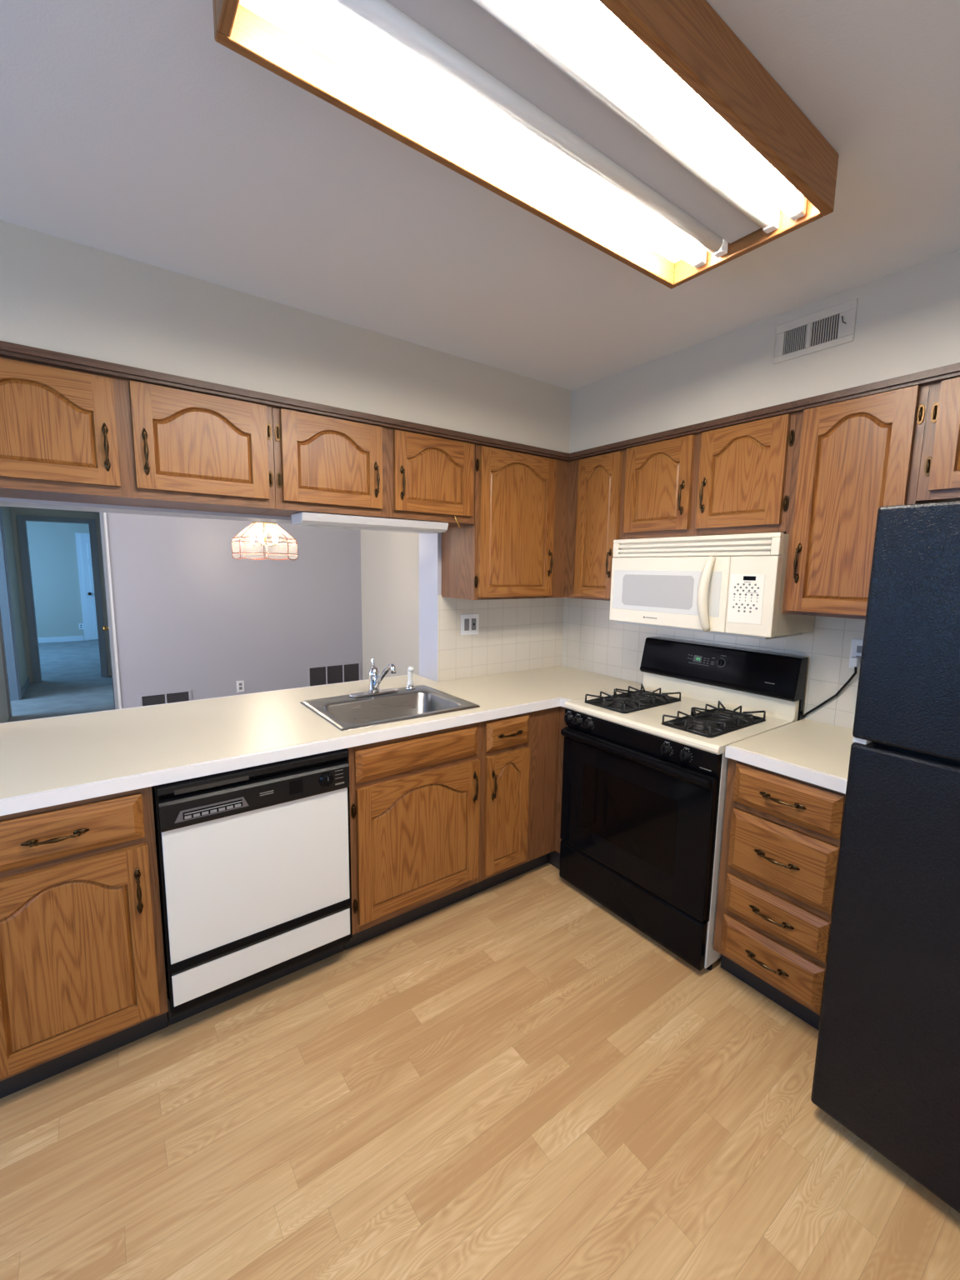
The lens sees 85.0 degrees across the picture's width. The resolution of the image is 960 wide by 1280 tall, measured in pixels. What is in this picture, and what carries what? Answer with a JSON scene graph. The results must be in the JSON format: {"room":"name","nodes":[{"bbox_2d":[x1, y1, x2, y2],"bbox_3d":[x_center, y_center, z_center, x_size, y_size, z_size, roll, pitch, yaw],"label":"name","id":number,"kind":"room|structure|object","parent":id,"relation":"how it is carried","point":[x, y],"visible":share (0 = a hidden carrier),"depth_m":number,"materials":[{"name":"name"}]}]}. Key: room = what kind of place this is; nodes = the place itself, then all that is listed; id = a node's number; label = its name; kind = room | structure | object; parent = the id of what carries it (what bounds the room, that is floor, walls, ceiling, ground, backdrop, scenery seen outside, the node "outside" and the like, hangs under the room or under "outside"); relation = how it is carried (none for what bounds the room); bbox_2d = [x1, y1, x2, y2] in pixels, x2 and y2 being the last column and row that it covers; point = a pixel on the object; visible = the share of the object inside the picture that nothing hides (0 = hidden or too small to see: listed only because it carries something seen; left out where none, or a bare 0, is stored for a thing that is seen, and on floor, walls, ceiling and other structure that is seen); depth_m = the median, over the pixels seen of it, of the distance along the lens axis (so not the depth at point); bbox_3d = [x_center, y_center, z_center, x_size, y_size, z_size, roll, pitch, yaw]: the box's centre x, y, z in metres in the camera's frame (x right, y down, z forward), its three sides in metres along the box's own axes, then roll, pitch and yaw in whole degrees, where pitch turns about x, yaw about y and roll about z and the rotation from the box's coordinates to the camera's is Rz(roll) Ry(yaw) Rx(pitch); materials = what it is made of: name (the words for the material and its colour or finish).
{"room":"kitchen","nodes":[
{"label":"kitchen","id":0,"kind":"room"},
{"bbox_2d":[0,505,27,723],"bbox_3d":[-4.921,-0.490,5.293,0.120,2.460,2.930,-5,10,-36],"label":"wall","id":1,"kind":"structure","parent":0,"point":[4,716],"depth_m":6.10,"materials":[{"name":"grey paint"}]},
{"bbox_2d":[0,506,21,717],"bbox_3d":[-4.955,-0.325,5.374,0.138,2.110,0.920,-5,10,-36],"label":"trim","id":2,"kind":"structure","parent":1,"relation":"attached to","point":[7,637],"depth_m":5.71,"materials":[{"name":"grey paint"}]},
{"bbox_2d":[20,676,29,697],"bbox_3d":[-5.464,0.566,6.281,0.013,0.085,0.922,-5,10,-36],"label":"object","id":3,"kind":"structure","parent":1,"relation":"attached to","point":[23,688],"depth_m":6.28,"materials":[{"name":"grey paint"}]},
{"bbox_2d":[6,640,114,722],"bbox_3d":[-5.170,0.645,6.231,6.000,0.050,10.900,-5,10,-36],"label":"floor","id":4,"kind":"structure","parent":0,"point":[72,682],"depth_m":6.53,"materials":[{"name":"carpet"}]},
{"bbox_2d":[10,506,111,683],"bbox_3d":[-5.679,-0.680,6.613,3.800,2.460,0.120,-5,10,-36],"label":"wall","id":5,"kind":"structure","parent":0,"point":[15,511],"depth_m":6.63,"materials":[{"name":"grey paint"}]},
{"bbox_2d":[16,515,108,683],"bbox_3d":[-5.410,-0.523,6.823,0.780,2.100,0.138,-5,10,-36],"label":"trim","id":6,"kind":"structure","parent":5,"relation":"attached to","point":[21,519],"depth_m":6.67,"materials":[{"name":"grey paint"}]},
{"bbox_2d":[25,520,98,639],"bbox_3d":[-8.235,-1.189,10.097,3.800,2.460,0.120,-5,10,-36],"label":"wall","id":7,"kind":"structure","parent":0,"point":[52,547],"depth_m":10.08,"materials":[{"name":"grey paint"}]},
{"bbox_2d":[37,635,84,643],"bbox_3d":[-8.823,0.038,9.760,2.290,0.100,0.015,-5,10,-36],"label":"baseboard","id":8,"kind":"structure","parent":7,"relation":"attached to","point":[54,639],"depth_m":10.21,"materials":[{"name":"white paint"}]},
{"bbox_2d":[78,623,83,629],"bbox_3d":[-7.915,-0.270,10.385,0.070,0.116,0.008,-5,10,-36],"label":"wall outlet","id":9,"kind":"object","parent":7,"relation":"attached to","point":[81,625],"visible":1,"depth_m":10.38,"materials":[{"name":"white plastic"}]},
{"bbox_2d":[75,532,89,640],"bbox_3d":[-7.507,-1.065,10.558,0.900,2.110,0.025,-5,10,-36],"label":"trim","id":10,"kind":"structure","parent":7,"relation":"attached to","point":[77,535],"depth_m":10.29,"materials":[{"name":"white paint"}]},
{"bbox_2d":[80,535,98,639],"bbox_3d":[-7.479,-1.036,10.523,0.760,2.038,0.121,-5,10,-36],"label":"door","id":11,"kind":"structure","parent":7,"relation":"in","point":[85,541],"depth_m":10.35,"materials":[{"name":"white paint"}]},
{"bbox_2d":[103,512,119,709],"bbox_3d":[-4.112,-0.558,5.876,0.120,2.460,2.930,-5,10,-36],"label":"wall","id":12,"kind":"structure","parent":0,"point":[103,512],"depth_m":4.69,"materials":[{"name":"grey paint"}]},
{"bbox_2d":[99,515,114,703],"bbox_3d":[-3.638,-0.235,5.091,0.072,2.015,0.760,-5,10,-36],"label":"door","id":13,"kind":"structure","parent":12,"relation":"in","point":[104,627],"depth_m":5.23,"materials":[{"name":"grey paint"}]},
{"bbox_2d":[98,511,121,709],"bbox_3d":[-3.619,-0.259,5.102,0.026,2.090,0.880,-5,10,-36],"label":"trim","id":14,"kind":"structure","parent":12,"relation":"attached to","point":[101,520],"depth_m":4.76,"materials":[{"name":"grey paint"}]},
{"bbox_2d":[105,512,362,708],"bbox_3d":[-3.807,-0.330,4.229,6.000,2.460,0.120,-5,10,-36],"label":"wall","id":15,"kind":"structure","parent":0,"point":[200,618],"depth_m":5.13,"materials":[{"name":"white paint"}]},
{"bbox_2d":[139,689,191,706],"bbox_3d":[-2.946,0.606,4.917,0.420,0.245,0.008,-5,10,-36],"label":"air vent","id":16,"kind":"object","parent":15,"relation":"in","point":[162,697],"visible":0.41,"depth_m":4.90,"materials":[{"name":"grey metal"}]},
{"bbox_2d":[236,680,244,692],"bbox_3d":[-2.418,0.467,5.284,0.070,0.116,0.008,-5,10,-36],"label":"wall outlet","id":17,"kind":"object","parent":15,"relation":"attached to","point":[240,684],"visible":1,"depth_m":5.28,"materials":[{"name":"white plastic"}]},
{"bbox_2d":[307,661,360,686],"bbox_3d":[-1.622,0.431,5.863,0.610,0.335,0.008,-5,10,-36],"label":"air vent","id":18,"kind":"object","parent":15,"relation":"in","point":[345,672],"visible":0.56,"depth_m":5.85,"materials":[{"name":"grey metal"}]},
{"bbox_2d":[0,497,564,681],"bbox_3d":[-1.949,0.040,1.696,6.000,2.460,0.206,-5,10,-36],"label":"wall","id":19,"kind":"structure","parent":0,"point":[514,635],"depth_m":2.94,"materials":[{"name":"beige tile"}]},
{"bbox_2d":[0,355,275,514],"bbox_3d":[-1.216,-0.677,1.786,0.918,0.398,0.354,-5,10,-36],"label":"upper cabinet","id":20,"kind":"object","parent":19,"relation":"attached to","point":[67,435],"visible":0.99,"depth_m":1.69,"materials":[{"name":"brown wood"}]},
{"bbox_2d":[256,406,474,526],"bbox_3d":[-0.471,-0.739,2.323,0.918,0.398,0.354,-5,10,-36],"label":"upper cabinet","id":21,"kind":"object","parent":19,"relation":"attached to","point":[322,464],"visible":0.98,"depth_m":2.16,"materials":[{"name":"brown wood"}]},
{"bbox_2d":[290,511,448,534],"bbox_3d":[-0.465,-0.511,2.307,0.680,0.048,0.149,-5,10,-36],"label":"strip light","id":22,"kind":"object","parent":21,"relation":"attached to","point":[302,518],"visible":1,"depth_m":2.22,"materials":[{"name":"grey plastic"}]},
{"bbox_2d":[454,515,460,528],"bbox_3d":[-0.105,-0.549,2.431,0.038,0.058,0.011,-5,10,-36],"label":"brass hook","id":23,"kind":"object","parent":21,"relation":"attached to","point":[457,521],"visible":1,"depth_m":2.43,"materials":[{"name":"brown metal"}]},
{"bbox_2d":[460,613,479,634],"bbox_3d":[-0.056,-0.087,2.933,0.120,0.116,0.008,-5,10,-36],"label":"wall outlet","id":24,"kind":"object","parent":19,"relation":"attached to","point":[469,622],"visible":1,"depth_m":2.93,"materials":[{"name":"white plastic"}]},
{"bbox_2d":[471,618,475,629],"bbox_3d":[-0.035,-0.088,2.945,0.032,0.066,0.002,-5,10,-36],"label":"socket","id":25,"kind":"object","parent":24,"relation":"attached to","point":[473,620],"depth_m":2.94,"materials":[{"name":"white plastic"}]},
{"bbox_2d":[441,444,569,599],"bbox_3d":[0.274,-0.620,2.887,0.923,0.764,0.354,-5,10,-36],"label":"upper cabinet","id":26,"kind":"object","parent":19,"relation":"attached to","point":[514,547],"visible":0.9,"depth_m":2.66,"materials":[{"name":"brown wood"}]},
{"bbox_2d":[0,853,959,1279],"bbox_3d":[-0.036,1.462,0.751,4.200,0.050,4.100,-5,10,-36],"label":"floor","id":27,"kind":"structure","parent":0,"point":[511,1079],"depth_m":1.42,"materials":[{"name":"brown wood"}]},
{"bbox_2d":[0,786,168,1098],"bbox_3d":[-1.340,0.847,1.723,0.452,0.871,0.658,-5,10,-36],"label":"base cabinet","id":28,"kind":"object","parent":27,"relation":"on","point":[82,975],"visible":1,"depth_m":1.50,"materials":[{"name":"brown wood"}]},
{"bbox_2d":[151,748,352,1025],"bbox_3d":[-0.893,0.816,2.013,0.606,0.868,0.642,-5,10,-36],"label":"dishwasher","id":29,"kind":"object","parent":27,"relation":"on","point":[254,862],"visible":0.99,"depth_m":1.75,"materials":[{"name":"white plastic"}]},
{"bbox_2d":[175,796,248,823],"bbox_3d":[-0.836,0.529,1.638,0.210,0.034,0.003,-5,10,-36],"label":"panel","id":30,"kind":"object","parent":29,"relation":"in","point":[198,812],"depth_m":1.63,"materials":[{"name":"grey"}]},
{"bbox_2d":[260,790,273,795],"bbox_3d":[-0.706,0.506,1.731,0.043,0.010,0.001,-5,10,-36],"label":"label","id":31,"kind":"object","parent":29,"relation":"in","point":[262,792],"depth_m":1.73,"materials":[{"name":"grey"}]},
{"bbox_2d":[289,779,303,794],"bbox_3d":[-0.628,0.501,1.787,0.045,0.047,0.002,-5,10,-36],"label":"button","id":32,"kind":"object","parent":29,"relation":"in","point":[296,786],"depth_m":1.79,"materials":[{"name":"black plastic"}]},
{"bbox_2d":[319,769,344,786],"bbox_3d":[-0.521,0.494,1.852,0.092,0.055,0.022,-5,10,-36],"label":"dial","id":33,"kind":"object","parent":29,"relation":"in","point":[327,777],"depth_m":1.85,"materials":[{"name":"grey plastic"}]},
{"bbox_2d":[344,721,480,949],"bbox_3d":[-0.413,0.769,2.394,0.614,0.871,0.656,-5,10,-36],"label":"base cabinet","id":34,"kind":"object","parent":27,"relation":"on","point":[415,799],"visible":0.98,"depth_m":2.13,"materials":[{"name":"brown wood"}]},
{"bbox_2d":[0,665,641,815],"bbox_3d":[-0.478,0.304,2.423,2.793,0.040,0.952,-5,10,-36],"label":"countertop","id":35,"kind":"structure","parent":34,"relation":"on","point":[47,762],"depth_m":1.94,"materials":[{"name":"beige laminate"}]},
{"bbox_2d":[349,657,398,697],"bbox_3d":[-0.457,0.184,2.451,0.250,0.179,0.237,-5,10,-36],"label":"faucet","id":36,"kind":"object","parent":35,"relation":"on","point":[375,679],"visible":1,"depth_m":2.50,"materials":[{"name":"silver metal"}]},
{"bbox_2d":[300,685,479,730],"bbox_3d":[-0.410,0.377,2.378,0.650,0.182,0.516,-5,10,-36],"label":"sink","id":37,"kind":"object","parent":35,"relation":"in","point":[345,712],"visible":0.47,"depth_m":2.46,"materials":[{"name":"silver metal"}]},
{"bbox_2d":[405,665,414,689],"bbox_3d":[-0.354,0.189,2.654,0.048,0.118,0.048,-5,10,-36],"label":"sprayer","id":38,"kind":"object","parent":37,"relation":"on","point":[410,686],"visible":1,"depth_m":2.64,"materials":[{"name":"white plastic"}]},
{"bbox_2d":[470,705,567,895],"bbox_3d":[0.054,0.733,2.711,0.515,0.871,0.688,-5,10,-36],"label":"base cabinet","id":39,"kind":"object","parent":27,"relation":"on","point":[522,755],"visible":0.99,"depth_m":2.47,"materials":[{"name":"brown wood"}]},
{"bbox_2d":[559,636,808,970],"bbox_3d":[0.869,0.634,2.380,0.684,1.180,0.765,-5,10,-36],"label":"gas range","id":40,"kind":"object","parent":27,"relation":"on","point":[645,767],"visible":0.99,"depth_m":2.20,"materials":[{"name":"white metal"}]},
{"bbox_2d":[605,700,633,707],"bbox_3d":[0.643,0.288,2.418,0.124,0.013,0.124,-5,10,-36],"label":"burner","id":41,"kind":"object","parent":40,"relation":"on","point":[611,703],"depth_m":2.38,"materials":[{"name":"black metal"}]},
{"bbox_2d":[634,694,660,700],"bbox_3d":[0.812,0.274,2.540,0.124,0.013,0.124,-5,10,-36],"label":"burner","id":42,"kind":"object","parent":40,"relation":"on","point":[657,697],"depth_m":2.51,"materials":[{"name":"black metal"}]},
{"bbox_2d":[564,671,799,754],"bbox_3d":[0.870,0.287,2.333,0.618,0.116,0.761,-5,10,-36],"label":"cooktop","id":43,"kind":"object","parent":40,"relation":"in","point":[699,717],"depth_m":2.27,"materials":[{"name":"white metal"}]},
{"bbox_2d":[683,722,716,729],"bbox_3d":[0.881,0.336,2.093,0.124,0.013,0.124,-5,10,-36],"label":"burner","id":44,"kind":"object","parent":40,"relation":"on","point":[693,726],"depth_m":2.06,"materials":[{"name":"black metal"}]},
{"bbox_2d":[712,713,744,721],"bbox_3d":[1.050,0.322,2.215,0.124,0.013,0.124,-5,10,-36],"label":"burner","id":45,"kind":"object","parent":40,"relation":"on","point":[728,715],"depth_m":2.19,"materials":[{"name":"black metal"}]},
{"bbox_2d":[713,758,845,1029],"bbox_3d":[1.231,0.853,1.951,0.658,0.871,0.392,-5,10,-36],"label":"base cabinet","id":46,"kind":"object","parent":27,"relation":"on","point":[782,833],"visible":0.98,"depth_m":1.76,"materials":[{"name":"brown wood"}]},
{"bbox_2d":[725,718,854,794],"bbox_3d":[1.251,0.401,1.892,0.627,0.040,0.408,-5,10,-36],"label":"countertop","id":47,"kind":"structure","parent":46,"relation":"on","point":[815,752],"depth_m":1.83,"materials":[{"name":"beige laminate"}]},
{"bbox_2d":[810,500,959,1213],"bbox_3d":[1.497,0.533,1.302,0.820,1.688,0.765,-5,10,-36],"label":"refrigerator","id":48,"kind":"object","parent":27,"relation":"on","point":[887,1068],"visible":1,"depth_m":1.26,"materials":[{"name":"black metal"}]},
{"bbox_2d":[0,0,959,389],"bbox_3d":[-3.900,-1.621,4.209,6.200,0.100,15.100,-5,10,-36],"label":"ceiling","id":49,"kind":"structure","parent":0,"point":[127,130],"depth_m":1.31,"materials":[{"name":"white paint"}]},
{"bbox_2d":[231,521,297,559],"bbox_3d":[-1.578,-1.034,3.813,0.431,0.889,0.431,-5,10,-36],"label":"pendant lamp","id":50,"kind":"object","parent":49,"relation":"hanging from","point":[262,538],"visible":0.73,"depth_m":3.81,"materials":[{"name":"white glass"}]},
{"bbox_2d":[212,0,839,289],"bbox_3d":[0.194,-1.015,0.998,1.205,0.119,0.420,-5,10,-36],"label":"ceiling light","id":51,"kind":"object","parent":49,"relation":"attached to","point":[647,132],"visible":1,"depth_m":0.96,"materials":[{"name":"white plastic"}]},
{"bbox_2d":[0,220,959,453],"bbox_3d":[0.213,-0.955,1.299,2.830,0.320,2.750,-5,10,-36],"label":"wall","id":52,"kind":"structure","parent":0,"point":[57,294],"depth_m":1.85,"materials":[{"name":"grey paint"}]},
{"bbox_2d":[0,340,959,461],"bbox_3d":[0.177,-0.752,1.111,2.525,0.032,2.445,-5,10,-36],"label":"trim","id":53,"kind":"structure","parent":52,"relation":"attached to","point":[10,350],"depth_m":1.86,"materials":[{"name":"brown wood"}]},
{"bbox_2d":[773,297,857,364],"bbox_3d":[1.155,-1.068,1.818,0.018,0.132,0.254,-5,10,-36],"label":"air vent","id":54,"kind":"object","parent":52,"relation":"in","point":[833,326],"visible":1,"depth_m":1.81,"materials":[{"name":"white metal"}]},
{"bbox_2d":[360,530,864,729],"bbox_3d":[0.817,-0.108,3.083,0.126,2.460,7.440,-5,10,-36],"label":"wall","id":55,"kind":"structure","parent":0,"point":[593,642],"depth_m":3.16,"materials":[{"name":"beige tile"}]},
{"bbox_2d":[564,449,626,600],"bbox_3d":[0.691,-0.602,2.797,0.354,0.764,0.383,-5,10,-36],"label":"upper cabinet","id":56,"kind":"object","parent":55,"relation":"attached to","point":[596,483],"visible":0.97,"depth_m":2.70,"materials":[{"name":"brown wood"}]},
{"bbox_2d":[622,412,796,539],"bbox_3d":[1.031,-0.687,2.315,0.354,0.456,0.766,-5,10,-36],"label":"upper cabinet","id":57,"kind":"object","parent":55,"relation":"attached to","point":[736,479],"visible":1,"depth_m":2.16,"materials":[{"name":"brown wood"}]},
{"bbox_2d":[609,532,814,639],"bbox_3d":[0.993,-0.251,2.341,0.434,0.402,0.774,-5,10,-36],"label":"microwave","id":58,"kind":"object","parent":57,"relation":"attached to","point":[731,584],"visible":1,"depth_m":2.14,"materials":[{"name":"beige plastic"}]},
{"bbox_2d":[802,656,860,717],"bbox_3d":[1.421,0.200,2.132,0.036,0.287,0.189,-4,9,-33],"label":"power cord","id":59,"kind":"object","parent":55,"relation":"attached to","point":[854,661],"visible":1,"depth_m":2.07,"materials":[{"name":"black plastic"}]},
{"bbox_2d":[781,384,929,619],"bbox_3d":[1.365,-0.468,1.878,0.354,0.764,0.380,-5,10,-36],"label":"upper cabinet","id":60,"kind":"object","parent":55,"relation":"attached to","point":[852,458],"visible":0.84,"depth_m":1.79,"materials":[{"name":"brown wood"}]},
{"bbox_2d":[849,639,863,669],"bbox_3d":[1.492,0.057,2.051,0.008,0.116,0.070,-5,10,-36],"label":"wall outlet","id":61,"kind":"object","parent":55,"relation":"attached to","point":[857,644],"visible":0.47,"depth_m":2.06,"materials":[{"name":"white plastic"}]},
{"bbox_2d":[856,645,862,653],"bbox_3d":[1.490,0.037,2.046,0.002,0.028,0.028,-5,10,-36],"label":"socket","id":62,"kind":"object","parent":61,"relation":"attached to","point":[859,648],"depth_m":2.05,"materials":[{"name":"grey plastic"}]},
{"bbox_2d":[915,376,959,503],"bbox_3d":[1.744,-0.583,1.339,0.354,0.380,0.900,-5,10,-36],"label":"upper cabinet","id":63,"kind":"object","parent":55,"relation":"attached to","point":[939,472],"visible":0.95,"depth_m":1.58,"materials":[{"name":"brown wood"}]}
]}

